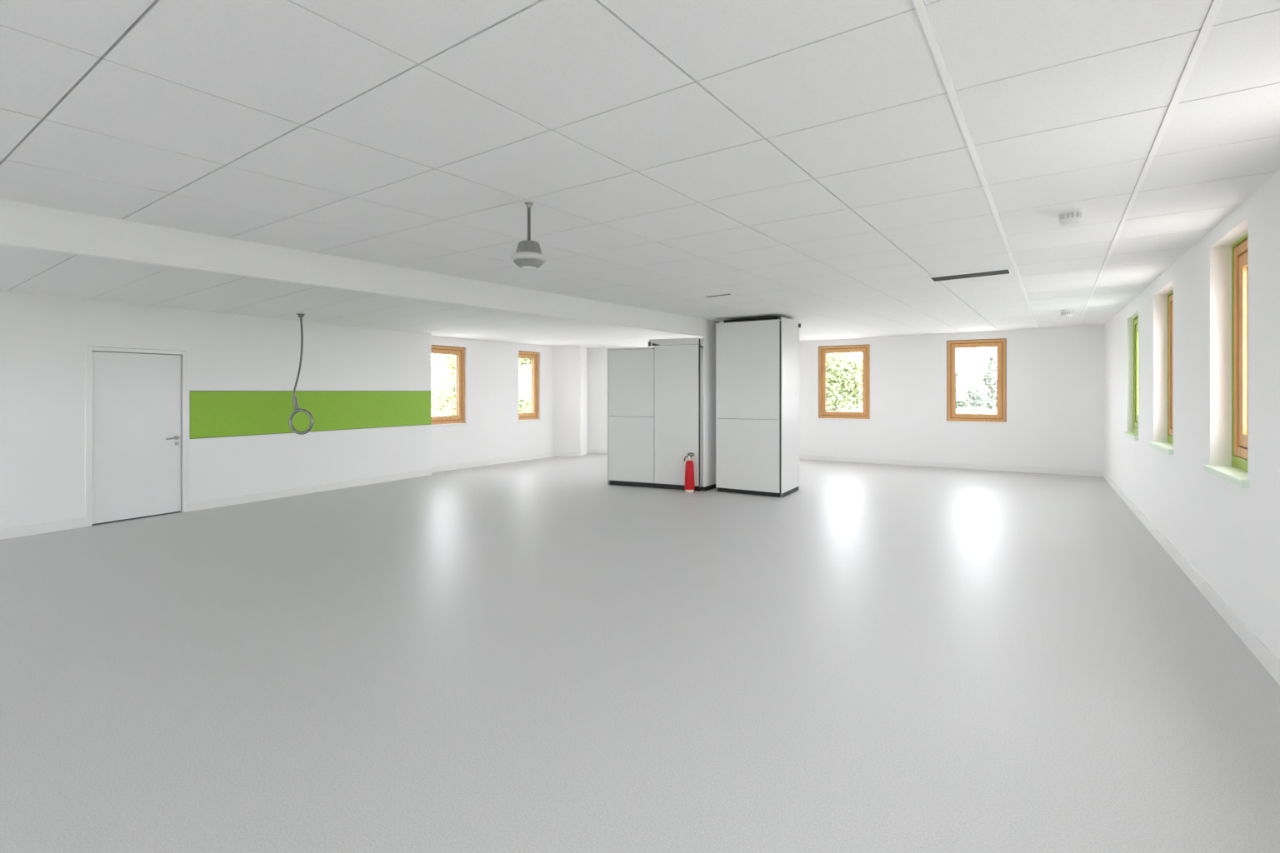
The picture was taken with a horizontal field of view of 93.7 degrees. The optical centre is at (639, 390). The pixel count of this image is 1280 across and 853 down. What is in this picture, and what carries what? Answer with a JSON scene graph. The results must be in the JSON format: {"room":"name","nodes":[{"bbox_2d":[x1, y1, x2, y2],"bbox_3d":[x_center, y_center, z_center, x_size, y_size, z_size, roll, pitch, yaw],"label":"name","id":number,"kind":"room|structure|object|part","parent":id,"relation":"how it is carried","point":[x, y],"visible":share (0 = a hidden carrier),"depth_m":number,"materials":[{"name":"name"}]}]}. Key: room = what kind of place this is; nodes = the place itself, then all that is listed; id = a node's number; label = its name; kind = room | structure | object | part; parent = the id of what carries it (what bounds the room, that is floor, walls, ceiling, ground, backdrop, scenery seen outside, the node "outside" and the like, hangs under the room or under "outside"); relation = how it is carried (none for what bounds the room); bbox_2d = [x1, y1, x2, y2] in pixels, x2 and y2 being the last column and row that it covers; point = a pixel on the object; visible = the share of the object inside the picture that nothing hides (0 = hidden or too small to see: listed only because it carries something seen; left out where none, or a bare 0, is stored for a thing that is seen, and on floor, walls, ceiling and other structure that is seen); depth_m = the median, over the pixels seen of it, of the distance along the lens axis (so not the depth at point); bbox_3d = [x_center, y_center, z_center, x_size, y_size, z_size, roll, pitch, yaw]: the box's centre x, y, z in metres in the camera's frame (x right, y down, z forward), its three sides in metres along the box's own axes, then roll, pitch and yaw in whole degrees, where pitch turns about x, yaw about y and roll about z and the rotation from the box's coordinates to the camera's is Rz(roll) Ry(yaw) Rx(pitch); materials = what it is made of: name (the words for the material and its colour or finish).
{"room":"empty office space","nodes":[
{"label":"empty office space","id":0,"kind":"room"},
{"bbox_2d":[0,290,431,529],"bbox_3d":[-6.947,0.085,6.055,0.300,2.970,11.757,0,0,30],"label":"wall","id":1,"kind":"structure","parent":0,"point":[43,338],"depth_m":7.87,"materials":[{"name":"white paint"}]},
{"bbox_2d":[85,346,188,527],"bbox_3d":[-6.075,0.522,7.276,0.167,2.055,1.015,0,0,30],"label":"door","id":2,"kind":"structure","parent":1,"relation":"in","point":[136,399],"depth_m":7.24,"materials":[{"name":"white paint"}]},
{"bbox_3d":[-5.869,0.595,7.542,0.079,0.054,0.162,0,0,30],"label":"handle","id":3,"kind":"part","parent":2,"relation":"part of","materials":[{"name":"silver metal"}]},
{"bbox_2d":[0,469,431,539],"bbox_3d":[-6.810,1.495,5.974,0.018,0.110,11.757,0,0,30],"label":"baseboard","id":4,"kind":"structure","parent":1,"relation":"attached to","point":[18,532],"depth_m":8.25,"materials":[{"name":"white"}]},
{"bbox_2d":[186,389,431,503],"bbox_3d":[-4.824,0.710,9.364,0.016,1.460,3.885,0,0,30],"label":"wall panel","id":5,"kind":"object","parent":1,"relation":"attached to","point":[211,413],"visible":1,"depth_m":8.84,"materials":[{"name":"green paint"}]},
{"bbox_2d":[431,335,552,466],"bbox_3d":[-3.197,0.085,12.737,0.300,2.970,3.612,0,0,34],"label":"wall","id":6,"kind":"structure","parent":0,"point":[493,431],"depth_m":12.64,"materials":[{"name":"white paint"}]},
{"bbox_2d":[431,345,468,426],"bbox_3d":[-3.816,-0.099,11.696,0.210,1.557,1.005,0,0,34],"label":"window","id":7,"kind":"structure","parent":6,"relation":"in","point":[457,420],"depth_m":11.97,"materials":[{"name":"brown wood"}]},
{"bbox_3d":[-3.761,0.660,11.659,0.078,0.039,1.005,0,0,34],"label":"sill","id":8,"kind":"part","parent":7,"relation":"part of","materials":[{"name":"white paint"}]},
{"bbox_2d":[431,452,553,472],"bbox_3d":[-3.055,1.495,12.664,0.018,0.110,3.552,0,0,34],"label":"baseboard","id":9,"kind":"structure","parent":6,"relation":"attached to","point":[473,464],"depth_m":12.51,"materials":[{"name":"white"}]},
{"bbox_2d":[517,350,541,422],"bbox_3d":[-2.575,-0.103,13.518,0.210,1.577,0.832,0,0,34],"label":"window","id":10,"kind":"structure","parent":6,"relation":"in","point":[533,416],"depth_m":13.72,"materials":[{"name":"brown wood"}]},
{"bbox_3d":[-2.600,-0.117,13.521,0.073,1.398,0.657,0,0,34],"label":"sash","id":11,"kind":"part","parent":10,"relation":"part of","materials":[{"name":"brown wood"}]},
{"bbox_3d":[-2.493,0.665,13.521,0.078,0.039,0.735,0,0,34],"label":"sill","id":12,"kind":"part","parent":10,"relation":"part of","materials":[{"name":"white paint"}]},
{"bbox_2d":[552,345,586,456],"bbox_3d":[-1.685,0.085,14.409,0.805,2.970,0.849,0,0,33],"label":"wall","id":13,"kind":"structure","parent":0,"point":[569,363],"depth_m":14.13,"materials":[{"name":"white paint"}]},
{"bbox_2d":[553,452,579,456],"bbox_3d":[-1.723,1.495,14.119,0.630,0.110,0.018,0,0,3],"label":"baseboard","id":14,"kind":"structure","parent":13,"relation":"attached to","point":[555,454],"depth_m":14.11,"materials":[{"name":"white"}]},
{"bbox_2d":[586,347,637,449],"bbox_3d":[-0.090,0.085,14.938,3.416,2.970,0.250,0,0,0],"label":"wall","id":15,"kind":"structure","parent":0,"point":[597,358],"depth_m":14.82,"materials":[{"name":"white paint"}]},
{"bbox_2d":[586,449,607,454],"bbox_3d":[-1.074,1.495,14.810,1.050,0.110,0.018,0,0,0],"label":"baseboard","id":16,"kind":"structure","parent":15,"relation":"attached to","point":[588,451],"depth_m":14.80,"materials":[{"name":"white"}]},
{"bbox_2d":[0,454,1279,852],"bbox_3d":[-0.997,1.610,6.149,11.600,0.120,19.200,0,0,33],"label":"floor","id":17,"kind":"structure","parent":0,"point":[545,655],"depth_m":3.32,"materials":[{"name":"grey concrete"}]},
{"bbox_2d":[607,337,703,491],"bbox_3d":[0.304,0.364,9.819,1.619,2.372,0.566,0,0,24],"label":"storage cabinet","id":18,"kind":"object","parent":17,"relation":"on","point":[655,395],"visible":0.84,"depth_m":9.55,"materials":[{"name":"white"}]},
{"bbox_3d":[-0.144,0.401,9.731,0.804,2.142,0.022,0,0,24],"label":"door","id":19,"kind":"part","parent":18,"relation":"part of","materials":[{"name":"white laminate"}]},
{"bbox_3d":[0.565,-0.773,9.479,0.868,0.097,0.120,0,0,24],"label":"header rail","id":20,"kind":"part","parent":18,"relation":"part of","materials":[{"name":"white metal"}]},
{"bbox_3d":[0.571,0.380,9.418,0.740,2.184,0.022,0,0,24],"label":"door","id":21,"kind":"part","parent":18,"relation":"part of","materials":[{"name":"white laminate"}]},
{"bbox_2d":[684,452,694,492],"bbox_3d":[0.759,1.247,9.189,0.157,0.606,0.157,0,0,44],"label":"fire extinguisher","id":22,"kind":"object","parent":17,"relation":"on","point":[689,467],"visible":1,"depth_m":9.13,"materials":[{"name":"red metal"}]},
{"bbox_2d":[715,316,800,497],"bbox_3d":[1.844,0.230,9.306,1.065,2.640,0.862,0,0,32],"label":"storage cabinet","id":23,"kind":"object","parent":17,"relation":"on","point":[757,359],"visible":1,"depth_m":8.96,"materials":[{"name":"white"}]},
{"bbox_3d":[1.842,-1.062,9.349,0.855,0.055,0.690,0,0,32],"label":"rail","id":24,"kind":"part","parent":23,"relation":"part of","materials":[{"name":"black metal"}]},
{"bbox_2d":[0,0,1279,348],"bbox_3d":[-1.134,-1.288,6.529,12.247,0.523,20.249,0,0,33],"label":"ceiling","id":25,"kind":"structure","parent":0,"point":[810,163],"depth_m":2.80,"materials":[{"name":"paint"}]},
{"bbox_2d":[288,313,313,434],"bbox_3d":[-4.652,-0.226,8.236,0.329,1.657,0.101,0,0,12],"label":"ring","id":26,"kind":"object","parent":25,"relation":"hanging from","point":[294,397],"visible":1,"depth_m":8.22,"materials":[{"name":"grey metal"}]},
{"bbox_3d":[-4.693,-0.485,8.236,0.135,1.071,0.025,0,0,0],"label":"cord","id":27,"kind":"part","parent":26,"relation":"part of","materials":[{"name":"grey fabric"}]},
{"bbox_2d":[0,199,719,338],"bbox_3d":[-2.916,-0.988,4.417,0.070,0.286,13.462,0,0,38],"label":"beam","id":28,"kind":"structure","parent":25,"relation":"attached to","point":[22,225],"depth_m":4.58,"materials":[{"name":"white paint"}]},
{"bbox_2d":[510,201,546,269],"bbox_3d":[-0.668,-0.936,3.610,0.214,0.388,0.214,0,0,33],"label":"pendant lamp","id":29,"kind":"object","parent":25,"relation":"hanging from","point":[528,255],"visible":1,"depth_m":3.55,"materials":[{"name":"grey metal"}]},
{"bbox_3d":[-0.668,-0.998,3.610,0.019,0.225,0.019,0,0,33],"label":"rod","id":30,"kind":"part","parent":29,"relation":"part of","materials":[{"name":"grey metal"}]},
{"bbox_2d":[703,293,734,298],"bbox_3d":[0.925,-1.124,7.067,0.354,0.009,0.094,-1,0,35],"label":"ceiling vent","id":31,"kind":"object","parent":25,"relation":"in","point":[725,294],"visible":1,"depth_m":7.05,"materials":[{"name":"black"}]},
{"bbox_2d":[928,268,1010,282],"bbox_3d":[3.305,-1.158,6.020,0.700,0.010,0.289,-1,0,34],"label":"ceiling vent","id":32,"kind":"object","parent":25,"relation":"in","point":[1000,272],"visible":1,"depth_m":6.01,"materials":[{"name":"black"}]},
{"bbox_2d":[912,0,1038,328],"bbox_3d":[2.264,-1.169,3.837,0.025,0.055,18.110,0,0,35],"label":"trim","id":33,"kind":"structure","parent":25,"relation":"attached to","point":[920,6],"depth_m":2.48,"materials":[{"name":"white metal"}]},
{"bbox_2d":[1060,309,1073,318],"bbox_3d":[6.233,-1.127,8.768,0.168,0.106,0.168,0,0,-1],"label":"smoke detector","id":34,"kind":"object","parent":25,"relation":"attached to","point":[1064,313],"visible":1,"depth_m":8.71,"materials":[{"name":"white plastic"}]},
{"bbox_3d":[6.233,-1.167,8.768,0.168,0.024,0.168,0,0,-1],"label":"mounting plate","id":35,"kind":"part","parent":34,"relation":"part of","materials":[{"name":"white plastic"}]},
{"bbox_2d":[1057,208,1084,226],"bbox_3d":[2.801,-1.125,3.904,0.140,0.088,0.140,0,0,-1],"label":"smoke detector","id":36,"kind":"object","parent":25,"relation":"attached to","point":[1072,217],"visible":1,"depth_m":3.86,"materials":[{"name":"white plastic"}]},
{"bbox_3d":[2.801,-1.159,3.904,0.140,0.020,0.140,0,0,-1],"label":"mounting plate","id":37,"kind":"part","parent":36,"relation":"part of","materials":[{"name":"white plastic"}]},
{"bbox_2d":[1077,0,1224,325],"bbox_3d":[2.860,-1.179,3.447,0.025,0.053,18.104,0,0,34],"label":"trim","id":38,"kind":"structure","parent":25,"relation":"attached to","point":[1215,6],"depth_m":2.49,"materials":[{"name":"white metal"}]},
{"bbox_2d":[703,321,724,491],"bbox_3d":[1.181,0.220,9.421,0.162,2.660,0.520,0,0,33],"label":"column","id":39,"kind":"structure","parent":0,"point":[709,342],"depth_m":9.38,"materials":[{"name":"white paint"}]},
{"bbox_2d":[799,325,1104,470],"bbox_3d":[5.206,0.085,12.857,8.159,2.970,0.300,0,0,31],"label":"wall","id":40,"kind":"structure","parent":0,"point":[1055,376],"depth_m":11.87,"materials":[{"name":"white paint"}]},
{"bbox_2d":[816,344,870,420],"bbox_3d":[4.484,-0.177,13.185,1.145,1.645,0.190,0,0,31],"label":"window","id":41,"kind":"structure","parent":40,"relation":"in","point":[823,414],"depth_m":13.16,"materials":[{"name":"brown wood"}]},
{"bbox_3d":[4.450,0.625,13.128,1.145,0.039,0.058,0,0,31],"label":"sill","id":42,"kind":"part","parent":41,"relation":"part of","materials":[{"name":"white paint"}]},
{"bbox_2d":[799,454,1103,476],"bbox_3d":[5.035,1.495,12.774,7.748,0.110,0.018,0,0,31],"label":"baseboard","id":43,"kind":"structure","parent":40,"relation":"attached to","point":[877,461],"depth_m":11.97,"materials":[{"name":"white"}]},
{"bbox_2d":[945,338,1008,424],"bbox_3d":[6.663,-0.186,11.898,1.077,1.663,0.190,0,0,31],"label":"window","id":44,"kind":"structure","parent":40,"relation":"in","point":[1000,417],"depth_m":11.84,"materials":[{"name":"brown wood"}]},
{"bbox_3d":[6.630,0.625,11.841,1.077,0.039,0.058,0,0,31],"label":"sill","id":45,"kind":"part","parent":44,"relation":"part of","materials":[{"name":"white paint"}]},
{"bbox_2d":[1104,170,1279,660],"bbox_3d":[3.555,0.085,3.142,0.347,2.970,18.351,0,0,33],"label":"wall","id":46,"kind":"structure","parent":0,"point":[1229,533],"depth_m":4.44,"materials":[{"name":"white paint"}]},
{"bbox_2d":[1124,315,1138,440],"bbox_3d":[6.503,-0.190,7.780,0.255,1.610,1.040,0,0,33],"label":"window","id":47,"kind":"structure","parent":46,"relation":"in","point":[1134,436],"depth_m":8.10,"materials":[{"name":"green"}]},
{"bbox_3d":[6.438,0.590,7.822,0.101,0.051,1.040,0,0,33],"label":"sill","id":48,"kind":"part","parent":47,"relation":"part of","materials":[{"name":"white"}]},
{"bbox_3d":[6.538,-0.238,7.756,0.130,1.449,0.936,0,0,33],"label":"frame","id":49,"kind":"part","parent":47,"relation":"part of","materials":[{"name":"green wood"}]},
{"bbox_3d":[6.524,-0.238,7.765,0.073,1.299,0.786,0,0,33],"label":"sash","id":50,"kind":"part","parent":47,"relation":"part of","materials":[{"name":"green"}]},
{"bbox_2d":[1149,290,1173,454],"bbox_3d":[5.362,-0.220,5.981,0.305,1.630,1.100,0,0,33],"label":"window","id":51,"kind":"structure","parent":46,"relation":"in","point":[1167,447],"depth_m":6.33,"materials":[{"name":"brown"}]},
{"bbox_3d":[5.298,0.570,6.022,0.151,0.051,1.100,0,0,33],"label":"sill","id":52,"kind":"part","parent":51,"relation":"part of","materials":[{"name":"white"}]},
{"bbox_3d":[5.419,-0.269,5.944,0.130,1.469,0.996,0,0,33],"label":"frame","id":53,"kind":"part","parent":51,"relation":"part of","materials":[{"name":"brown wood"}]},
{"bbox_3d":[5.405,-0.269,5.953,0.073,1.319,0.846,0,0,33],"label":"sash","id":54,"kind":"part","parent":51,"relation":"part of","materials":[{"name":"brown wood"}]},
{"bbox_2d":[1103,470,1279,685],"bbox_3d":[3.378,1.495,3.162,0.018,0.110,18.190,0,0,33],"label":"baseboard","id":55,"kind":"structure","parent":46,"relation":"attached to","point":[1267,658],"depth_m":4.29,"materials":[{"name":"white"}]},
{"bbox_2d":[1203,234,1249,488],"bbox_3d":[4.070,-0.235,3.994,0.305,1.660,0.960,0,0,33],"label":"window","id":56,"kind":"structure","parent":46,"relation":"in","point":[1236,474],"depth_m":4.25,"materials":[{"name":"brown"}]},
{"bbox_3d":[4.005,0.570,4.036,0.151,0.051,0.960,0,0,33],"label":"sill","id":57,"kind":"part","parent":56,"relation":"part of","materials":[{"name":"white"}]},
{"bbox_3d":[4.127,-0.283,3.957,0.130,1.499,0.856,0,0,33],"label":"frame","id":58,"kind":"part","parent":56,"relation":"part of","materials":[{"name":"brown wood"}]},
{"bbox_3d":[4.113,-0.283,3.966,0.073,1.349,0.706,0,0,33],"label":"sash","id":59,"kind":"part","parent":56,"relation":"part of","materials":[{"name":"brown wood"}]},
{"label":"outside","id":60,"kind":"structure","parent":0,"visible":0},
{"bbox_2d":[431,398,996,416],"bbox_3d":[7.898,1.850,48.607,200.000,0.001,210.000,0,0,33],"label":"lawn","id":61,"kind":"structure","parent":60,"point":[969,410],"depth_m":57.19,"materials":[{"name":"green plant"}]},
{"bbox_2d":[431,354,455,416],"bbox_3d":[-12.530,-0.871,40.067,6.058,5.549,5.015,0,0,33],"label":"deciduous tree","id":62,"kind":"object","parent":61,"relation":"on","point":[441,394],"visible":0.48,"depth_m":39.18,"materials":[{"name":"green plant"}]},
{"bbox_2d":[826,352,862,410],"bbox_3d":[19.417,-1.400,57.642,8.557,6.680,8.155,0,0,33],"label":"deciduous tree","id":63,"kind":"object","parent":61,"relation":"on","point":[844,372],"visible":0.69,"depth_m":56.20,"materials":[{"name":"green plant"}]},
{"bbox_2d":[955,372,971,409],"bbox_3d":[33.308,-0.046,62.702,2.399,3.899,2.364,0,0,33],"label":"conifer","id":64,"kind":"object","parent":61,"relation":"on","point":[962,399],"visible":0.7,"depth_m":62.24,"materials":[{"name":"green plant"}]},
{"bbox_2d":[962,384,986,407],"bbox_3d":[38.176,0.566,68.453,3.203,2.677,2.984,0,0,33],"label":"shrub","id":65,"kind":"object","parent":61,"relation":"on","point":[975,392],"visible":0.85,"depth_m":67.85,"materials":[{"name":"green plant"}]},
{"bbox_2d":[979,356,996,409],"bbox_3d":[35.502,-0.771,60.003,2.813,5.350,3.036,0,0,33],"label":"conifer","id":66,"kind":"object","parent":61,"relation":"on","point":[990,379],"visible":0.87,"depth_m":59.83,"materials":[{"name":"green plant"}]},
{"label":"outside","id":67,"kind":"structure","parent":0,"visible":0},
{"bbox_3d":[-1.158,1.865,5.537,28.000,0.070,40.000,0,0,33],"label":"terrace","id":68,"kind":"object","parent":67,"visible":0},
{"bbox_2d":[445,358,531,415],"bbox_3d":[-5.325,-0.516,23.905,6.208,4.838,5.143,0,0,33],"label":"deciduous tree","id":69,"kind":"object","parent":68,"relation":"on","point":[525,377],"visible":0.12,"depth_m":22.98,"materials":[{"name":"green plant"}]}
]}

